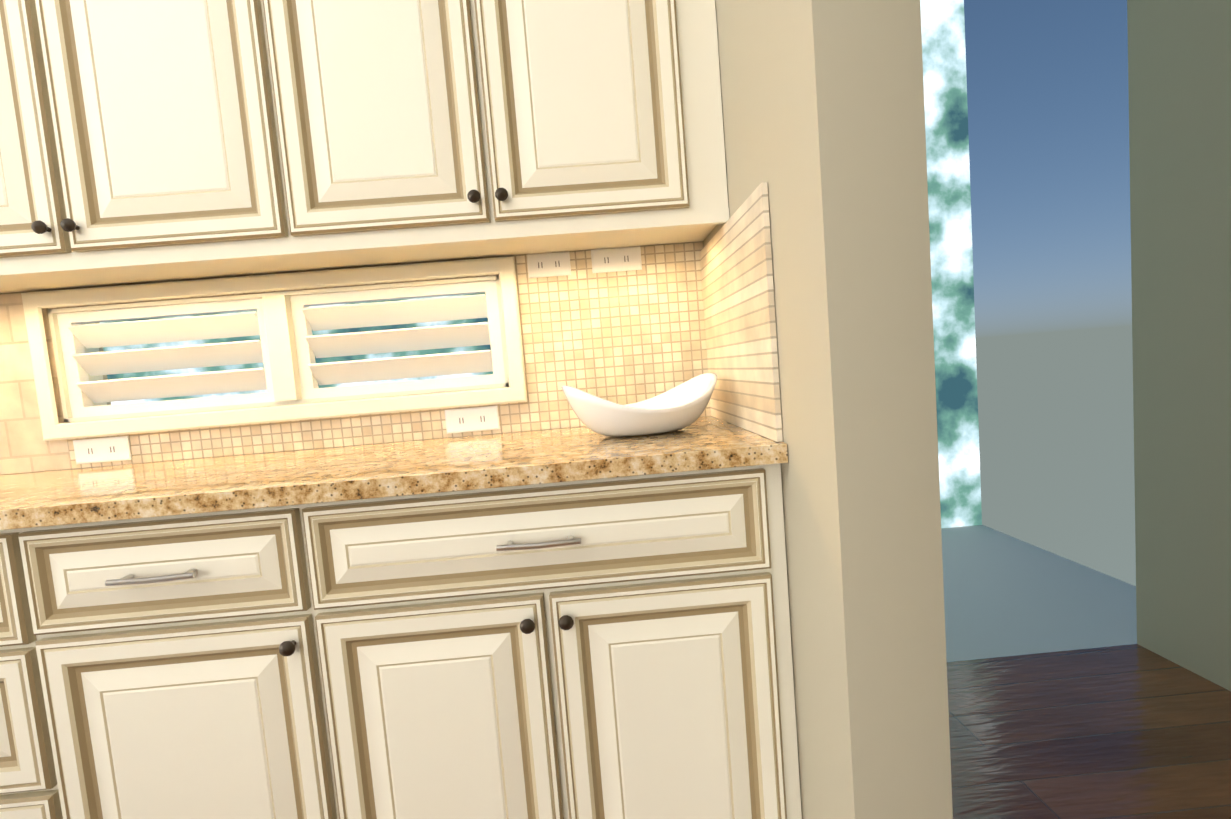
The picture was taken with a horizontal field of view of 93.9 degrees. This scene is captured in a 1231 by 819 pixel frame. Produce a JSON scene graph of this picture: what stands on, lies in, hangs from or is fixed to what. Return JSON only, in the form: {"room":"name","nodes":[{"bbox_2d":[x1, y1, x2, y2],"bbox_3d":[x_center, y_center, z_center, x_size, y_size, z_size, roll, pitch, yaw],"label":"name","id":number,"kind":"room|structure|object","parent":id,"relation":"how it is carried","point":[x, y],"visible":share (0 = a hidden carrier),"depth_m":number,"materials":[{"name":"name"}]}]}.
{"room":"kitchen","nodes":[
{"label":"kitchen","id":0,"kind":"room"},
{"bbox_2d":[0,242,704,474],"bbox_3d":[-4.289,-0.763,1.538,9.300,4.100,0.150,-5,4,-2],"label":"wall","id":1,"kind":"structure","parent":0,"point":[100,349],"depth_m":1.62,"materials":[{"name":"beige paint"}]},
{"bbox_2d":[0,0,343,292],"bbox_3d":[-1.235,-0.829,1.387,0.943,0.967,0.348,-5,4,-2],"label":"upper cabinet","id":2,"kind":"object","parent":1,"relation":"attached to","point":[143,141],"depth_m":1.24,"materials":[{"name":"beige wood"}]},
{"bbox_2d":[21,256,526,440],"bbox_3d":[-0.932,-0.174,1.661,1.330,0.405,0.156,-5,4,-2],"label":"kitchen window","id":3,"kind":"structure","parent":1,"relation":"in","point":[288,349],"depth_m":1.61,"materials":[{"name":"white wood"}]},
{"bbox_2d":[0,182,782,474],"bbox_3d":[-2.531,-0.229,1.249,5.597,0.997,0.618,-5,4,-2],"label":"backsplash","id":4,"kind":"structure","parent":1,"relation":"attached to","point":[666,318],"depth_m":1.62,"materials":[{"name":"tile"}]},
{"bbox_2d":[73,436,131,464],"bbox_3d":[-1.433,0.114,1.605,0.150,0.068,0.006,-5,4,-2],"label":"outlet","id":5,"kind":"object","parent":4,"relation":"attached to","point":[100,450],"visible":1,"depth_m":1.60,"materials":[{"name":"white plastic"}]},
{"bbox_2d":[445,406,499,433],"bbox_3d":[-0.407,0.029,1.634,0.150,0.068,0.006,-5,4,-2],"label":"outlet","id":6,"kind":"object","parent":4,"relation":"attached to","point":[462,420],"visible":1,"depth_m":1.63,"materials":[{"name":"white plastic"}]},
{"bbox_2d":[527,251,570,277],"bbox_3d":[-0.187,-0.406,1.611,0.120,0.065,0.006,-5,4,-2],"label":"outlet","id":7,"kind":"object","parent":4,"relation":"attached to","point":[548,264],"visible":1,"depth_m":1.61,"materials":[{"name":"white plastic"}]},
{"bbox_2d":[591,246,641,272],"bbox_3d":[0.003,-0.421,1.617,0.140,0.065,0.006,-5,4,-2],"label":"outlet","id":8,"kind":"object","parent":4,"relation":"attached to","point":[616,259],"visible":1,"depth_m":1.61,"materials":[{"name":"white plastic"}]},
{"bbox_2d":[264,0,729,267],"bbox_3d":[-0.284,-1.005,1.407,0.983,1.162,0.348,-5,4,-2],"label":"upper cabinet","id":9,"kind":"object","parent":1,"relation":"attached to","point":[411,131],"depth_m":1.26,"materials":[{"name":"beige wood"}]},
{"bbox_2d":[696,0,1230,818],"bbox_3d":[0.401,-0.870,-2.200,0.150,4.100,7.590,-5,4,-2],"label":"wall","id":10,"kind":"structure","parent":0,"point":[822,120],"depth_m":0.90,"materials":[{"name":"beige paint"}]},
{"bbox_2d":[947,644,1230,818],"bbox_3d":[-3.319,1.533,-2.081,10.650,0.100,7.750,-5,4,-2],"label":"floor","id":11,"kind":"structure","parent":0,"point":[1133,731],"depth_m":1.50,"materials":[{"name":"brown wood"}]},
{"bbox_2d":[0,532,55,818],"bbox_3d":[-1.571,0.661,1.337,1.048,0.865,0.606,-5,4,-2],"label":"base cabinet","id":12,"kind":"object","parent":11,"relation":"on","point":[25,786],"depth_m":1.05,"materials":[{"name":"beige wood"}]},
{"bbox_2d":[12,508,339,818],"bbox_3d":[-0.799,0.597,1.359,0.500,0.865,0.606,-5,4,-2],"label":"base cabinet","id":13,"kind":"object","parent":11,"relation":"on","point":[176,661],"depth_m":1.05,"materials":[{"name":"beige wood"}]},
{"bbox_2d":[300,464,801,818],"bbox_3d":[-0.108,0.540,1.379,0.888,0.865,0.606,-5,4,-2],"label":"base cabinet","id":14,"kind":"object","parent":11,"relation":"on","point":[566,624],"depth_m":1.07,"materials":[{"name":"beige wood"}]},
{"bbox_2d":[0,416,787,531],"bbox_3d":[-0.915,0.157,1.312,2.436,0.034,0.631,-5,4,-2],"label":"countertop","id":15,"kind":"structure","parent":14,"relation":"on","point":[482,463],"depth_m":1.07,"materials":[{"name":"beige stone"}]},
{"bbox_2d":[561,373,716,436],"bbox_3d":[0.064,-0.009,1.364,0.372,0.128,0.290,-5,4,-2],"label":"bowl","id":16,"kind":"object","parent":15,"relation":"on","point":[682,405],"visible":1,"depth_m":1.27,"materials":[{"name":"white ceramic"}]},
{"label":"outside","id":17,"kind":"structure","parent":0,"visible":0},
{"bbox_2d":[100,0,1136,661],"bbox_3d":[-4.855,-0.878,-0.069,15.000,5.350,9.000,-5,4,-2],"label":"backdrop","id":18,"kind":"structure","parent":17,"point":[1004,594],"depth_m":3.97,"materials":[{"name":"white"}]}
]}

